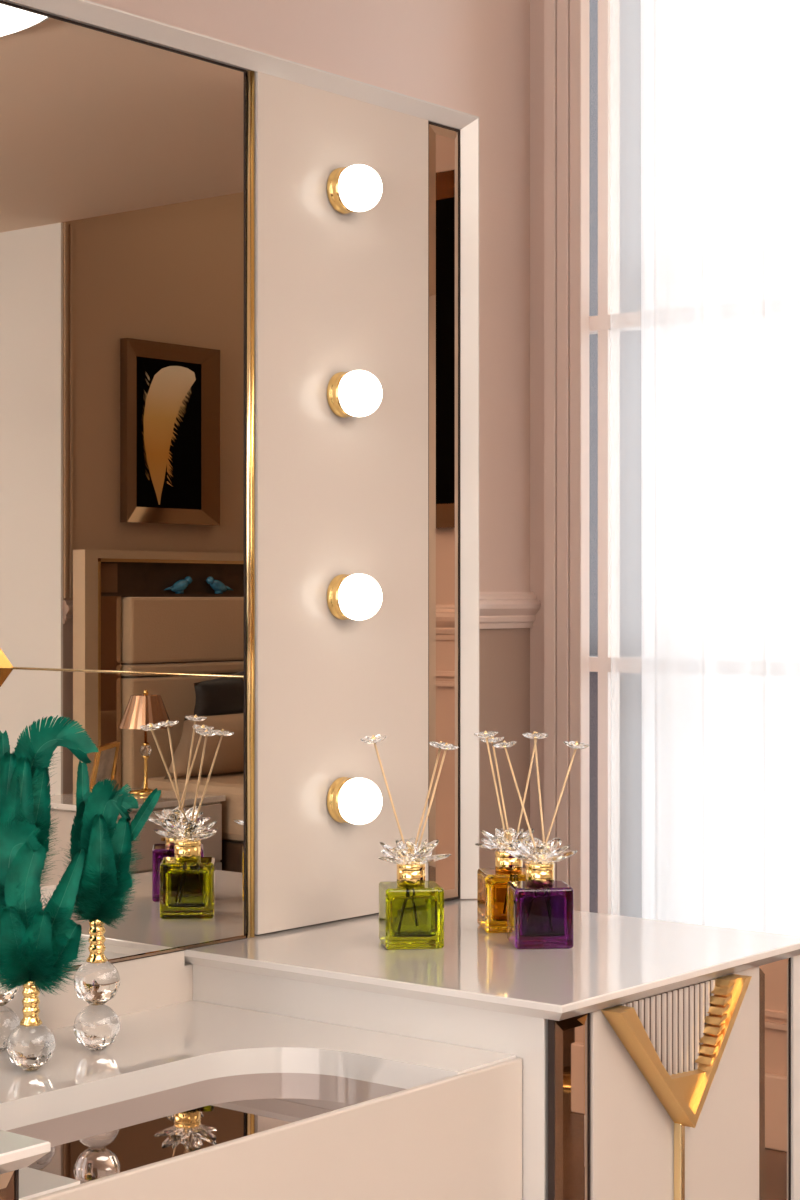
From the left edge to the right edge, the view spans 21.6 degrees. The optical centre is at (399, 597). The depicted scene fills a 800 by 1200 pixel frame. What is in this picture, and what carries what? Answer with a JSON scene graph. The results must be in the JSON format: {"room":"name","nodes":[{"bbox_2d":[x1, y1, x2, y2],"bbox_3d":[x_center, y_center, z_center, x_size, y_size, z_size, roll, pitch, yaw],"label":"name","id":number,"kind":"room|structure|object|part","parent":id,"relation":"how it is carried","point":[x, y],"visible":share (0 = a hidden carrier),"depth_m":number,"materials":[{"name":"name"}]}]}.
{"room":"bedroom","nodes":[
{"label":"bedroom","id":0,"kind":"room"},
{"bbox_2d":[68,0,529,1026],"bbox_3d":[-1.697,-0.335,2.569,0.120,3.050,6.450,0,0,39],"label":"wall","id":1,"kind":"structure","parent":0,"point":[472,57],"depth_m":4.81,"materials":[{"name":"beige paint"}]},
{"bbox_2d":[479,592,540,628],"bbox_3d":[-1.644,0.028,2.513,0.031,0.085,6.230,0,0,39],"label":"trim","id":2,"kind":"structure","parent":1,"relation":"attached to","point":[497,610],"depth_m":4.84,"materials":[{"name":"beige paint"}]},
{"bbox_2d":[530,0,543,840],"bbox_3d":[1.660,-0.335,3.985,3.306,3.050,0.220,0,0,39],"label":"wall","id":3,"kind":"structure","parent":0,"point":[536,6],"depth_m":4.93,"materials":[{"name":"beige paint"}]},
{"bbox_2d":[544,0,588,911],"bbox_3d":[0.385,-0.335,4.856,0.108,3.050,0.034,0,0,39],"label":"trim","id":4,"kind":"structure","parent":3,"relation":"attached to","point":[566,22],"depth_m":4.83,"materials":[{"name":"beige paint"}]},
{"bbox_2d":[589,0,641,915],"bbox_3d":[1.317,-0.320,4.244,2.305,2.820,0.054,0,0,39],"label":"window","id":5,"kind":"structure","parent":3,"relation":"in","point":[600,324],"depth_m":4.90,"materials":[{"name":"white"}]},
{"bbox_3d":[1.317,-0.320,4.244,2.305,2.820,0.054,0,0,39],"label":"frame","id":6,"kind":"part","parent":5,"relation":"part of","materials":[{"name":"white"}]},
{"bbox_3d":[2.488,-1.650,1.200,8.550,0.620,9.600,0,0,39],"label":"ceiling","id":7,"kind":"structure","parent":0,"visible":0},
{"bbox_3d":[1.171,-1.849,4.108,2.040,0.022,0.085,0,0,39],"label":"track","id":8,"kind":"object","parent":7,"relation":"attached to","visible":0},
{"bbox_2d":[610,0,612,914],"bbox_3d":[0.575,-0.338,4.630,0.249,2.995,0.068,0,0,39],"label":"sheer curtain","id":9,"kind":"object","parent":8,"relation":"hanging from","point":[611,1],"visible":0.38,"depth_m":4.69,"materials":[{"name":"white fabric"}]},
{"bbox_2d":[641,0,799,935],"bbox_3d":[1.230,-0.338,4.024,1.839,2.995,0.084,0,0,39],"label":"sheer curtain","id":10,"kind":"object","parent":8,"relation":"hanging from","point":[720,79],"visible":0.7,"depth_m":4.46,"materials":[{"name":"white fabric"}]},
{"bbox_3d":[2.488,1.240,1.200,8.550,0.100,9.600,0,0,39],"label":"floor","id":11,"kind":"structure","parent":0,"visible":0},
{"bbox_2d":[0,1130,50,1199],"bbox_3d":[-0.624,0.790,1.474,0.543,0.800,0.515,0,0,39],"label":"base cabinet","id":12,"kind":"object","parent":11,"relation":"on","point":[17,1151],"visible":1,"depth_m":1.50,"materials":[{"name":"white paint"}]},
{"bbox_2d":[0,0,478,1029],"bbox_3d":[-0.448,-0.087,2.078,0.058,1.070,1.675,0,0,39],"label":"mirror","id":13,"kind":"object","parent":12,"relation":"on","point":[183,288],"visible":0.88,"depth_m":2.37,"materials":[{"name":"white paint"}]},
{"bbox_3d":[-0.454,0.419,2.083,0.031,0.057,0.669,0,0,39],"label":"rail","id":14,"kind":"part","parent":13,"relation":"part of","materials":[{"name":"beige paint"}]},
{"bbox_3d":[-0.448,-0.614,2.078,0.058,0.018,1.675,0,0,39],"label":"frame","id":15,"kind":"part","parent":13,"relation":"part of","materials":[{"name":"white paint"}]},
{"bbox_3d":[-0.068,-0.109,2.531,0.012,0.991,0.316,0,0,39],"label":"light panel","id":16,"kind":"part","parent":13,"relation":"part of","materials":[{"name":"beige paint"}]},
{"bbox_2d":[327,164,382,213],"bbox_3d":[-0.049,-0.489,2.500,0.056,0.056,0.056,0,0,39],"label":"globe light","id":17,"kind":"object","parent":13,"relation":"attached to","point":[357,187],"visible":1,"depth_m":2.48,"materials":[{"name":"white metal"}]},
{"bbox_2d":[327,370,382,417],"bbox_3d":[-0.049,-0.244,2.500,0.056,0.056,0.056,0,0,39],"label":"globe light","id":18,"kind":"object","parent":13,"relation":"attached to","point":[356,393],"visible":1,"depth_m":2.48,"materials":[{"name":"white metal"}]},
{"bbox_2d":[327,574,382,619],"bbox_3d":[-0.049,-0.001,2.500,0.056,0.056,0.056,0,0,39],"label":"globe light","id":19,"kind":"object","parent":13,"relation":"attached to","point":[349,596],"visible":1,"depth_m":2.48,"materials":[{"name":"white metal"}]},
{"bbox_2d":[327,777,382,824],"bbox_3d":[-0.049,0.242,2.500,0.056,0.056,0.056,0,0,39],"label":"globe light","id":20,"kind":"object","parent":13,"relation":"attached to","point":[358,801],"visible":1,"depth_m":2.48,"materials":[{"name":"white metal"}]},
{"bbox_3d":[0.074,-0.117,2.720,0.058,1.011,0.020,0,0,39],"label":"frame","id":21,"kind":"part","parent":13,"relation":"part of","materials":[{"name":"white paint"}]},
{"bbox_2d":[177,899,799,1199],"bbox_3d":[0.110,0.790,2.372,0.551,0.800,0.515,0,0,39],"label":"table","id":22,"kind":"object","parent":11,"relation":"on","point":[660,1058],"visible":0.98,"depth_m":2.20,"materials":[{"name":"white paint"}]},
{"bbox_2d":[0,1000,521,1199],"bbox_3d":[-0.266,0.546,1.930,0.452,0.197,0.669,0,0,39],"label":"desk","id":23,"kind":"object","parent":22,"relation":"attached to","point":[189,1100],"visible":1,"depth_m":1.95,"materials":[{"name":"white"}]},
{"bbox_2d":[0,820,92,1069],"bbox_3d":[-0.350,0.329,1.983,0.113,0.236,0.079,0,0,2],"label":"ornament","id":24,"kind":"object","parent":23,"relation":"on","point":[38,945],"visible":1,"depth_m":1.98,"materials":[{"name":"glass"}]},
{"bbox_2d":[0,715,98,1050],"bbox_3d":[-0.362,0.281,2.061,0.131,0.332,0.092,0,0,-5],"label":"ornament","id":25,"kind":"object","parent":23,"relation":"on","point":[25,789],"visible":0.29,"depth_m":2.06,"materials":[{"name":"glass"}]},
{"bbox_2d":[57,761,160,1049],"bbox_3d":[-0.296,0.304,2.077,0.090,0.286,0.090,0,0,45],"label":"ornament","id":26,"kind":"object","parent":23,"relation":"on","point":[105,880],"visible":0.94,"depth_m":2.06,"materials":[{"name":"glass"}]},
{"bbox_2d":[7,1073,405,1183],"bbox_3d":[-0.201,0.476,1.880,0.268,0.005,0.537,0,0,39],"label":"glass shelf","id":27,"kind":"object","parent":23,"relation":"attached to","point":[107,1132],"depth_m":1.88,"materials":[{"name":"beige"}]},
{"bbox_3d":[-0.093,0.547,1.790,0.008,0.196,0.668,0,0,39],"label":"drawer","id":28,"kind":"part","parent":23,"relation":"part of","materials":[{"name":"beige paint"}]},
{"bbox_2d":[360,734,458,949],"bbox_3d":[0.010,0.270,2.353,0.138,0.239,0.082,0,0,-27],"label":"reed diffuser","id":29,"kind":"object","parent":22,"relation":"on","point":[411,907],"visible":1,"depth_m":2.32,"materials":[{"name":"green glass"}]},
{"bbox_2d":[379,881,443,949],"bbox_3d":[0.012,0.356,2.354,0.066,0.068,0.066,0,0,-8],"label":"bottle","id":30,"kind":"object","parent":29,"relation":"attached to","point":[411,913],"depth_m":2.32,"materials":[{"name":"green glass"}]},
{"bbox_2d":[474,731,547,932],"bbox_3d":[0.131,0.273,2.469,0.086,0.234,0.082,0,0,11],"label":"reed diffuser","id":31,"kind":"object","parent":22,"relation":"on","point":[491,882],"visible":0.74,"depth_m":2.45,"materials":[{"name":"orange glass"}]},
{"bbox_2d":[477,868,525,932],"bbox_3d":[0.128,0.356,2.470,0.066,0.068,0.066,0,0,-7],"label":"bottle","id":32,"kind":"object","parent":31,"relation":"attached to","point":[491,882],"depth_m":2.44,"materials":[{"name":"orange glass"}]},
{"bbox_2d":[492,731,588,948],"bbox_3d":[0.159,0.271,2.362,0.087,0.238,0.099,0,0,-22],"label":"reed diffuser","id":33,"kind":"object","parent":22,"relation":"on","point":[540,908],"visible":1,"depth_m":2.33,"materials":[{"name":"purple glass"}]},
{"bbox_2d":[507,880,573,948],"bbox_3d":[0.158,0.356,2.357,0.066,0.068,0.066,0,0,-6],"label":"bottle","id":34,"kind":"object","parent":33,"relation":"attached to","point":[540,913],"depth_m":2.32,"materials":[{"name":"purple glass"}]},
{"bbox_3d":[0.291,0.762,2.206,0.013,0.706,0.331,0,0,39],"label":"door","id":35,"kind":"part","parent":22,"relation":"part of","materials":[{"name":"beige paint"}]},
{"bbox_3d":[0.290,0.480,2.176,0.024,0.141,0.258,0,0,39],"label":"pull handle","id":36,"kind":"part","parent":22,"relation":"part of","materials":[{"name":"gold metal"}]},
{"bbox_3d":[0.292,0.819,2.189,0.010,0.542,0.008,0,0,39],"label":"handle stem","id":37,"kind":"part","parent":22,"relation":"part of","materials":[{"name":"gold metal"}]},
{"label":"outside","id":38,"kind":"structure","parent":0,"visible":0},
{"bbox_2d":[589,0,641,917],"bbox_3d":[-0.002,-0.760,7.137,2.700,4.900,1.320,0,0,39],"label":"building","id":39,"kind":"structure","parent":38,"point":[630,10],"depth_m":5.87,"materials":[{"name":"grey"}]}
]}

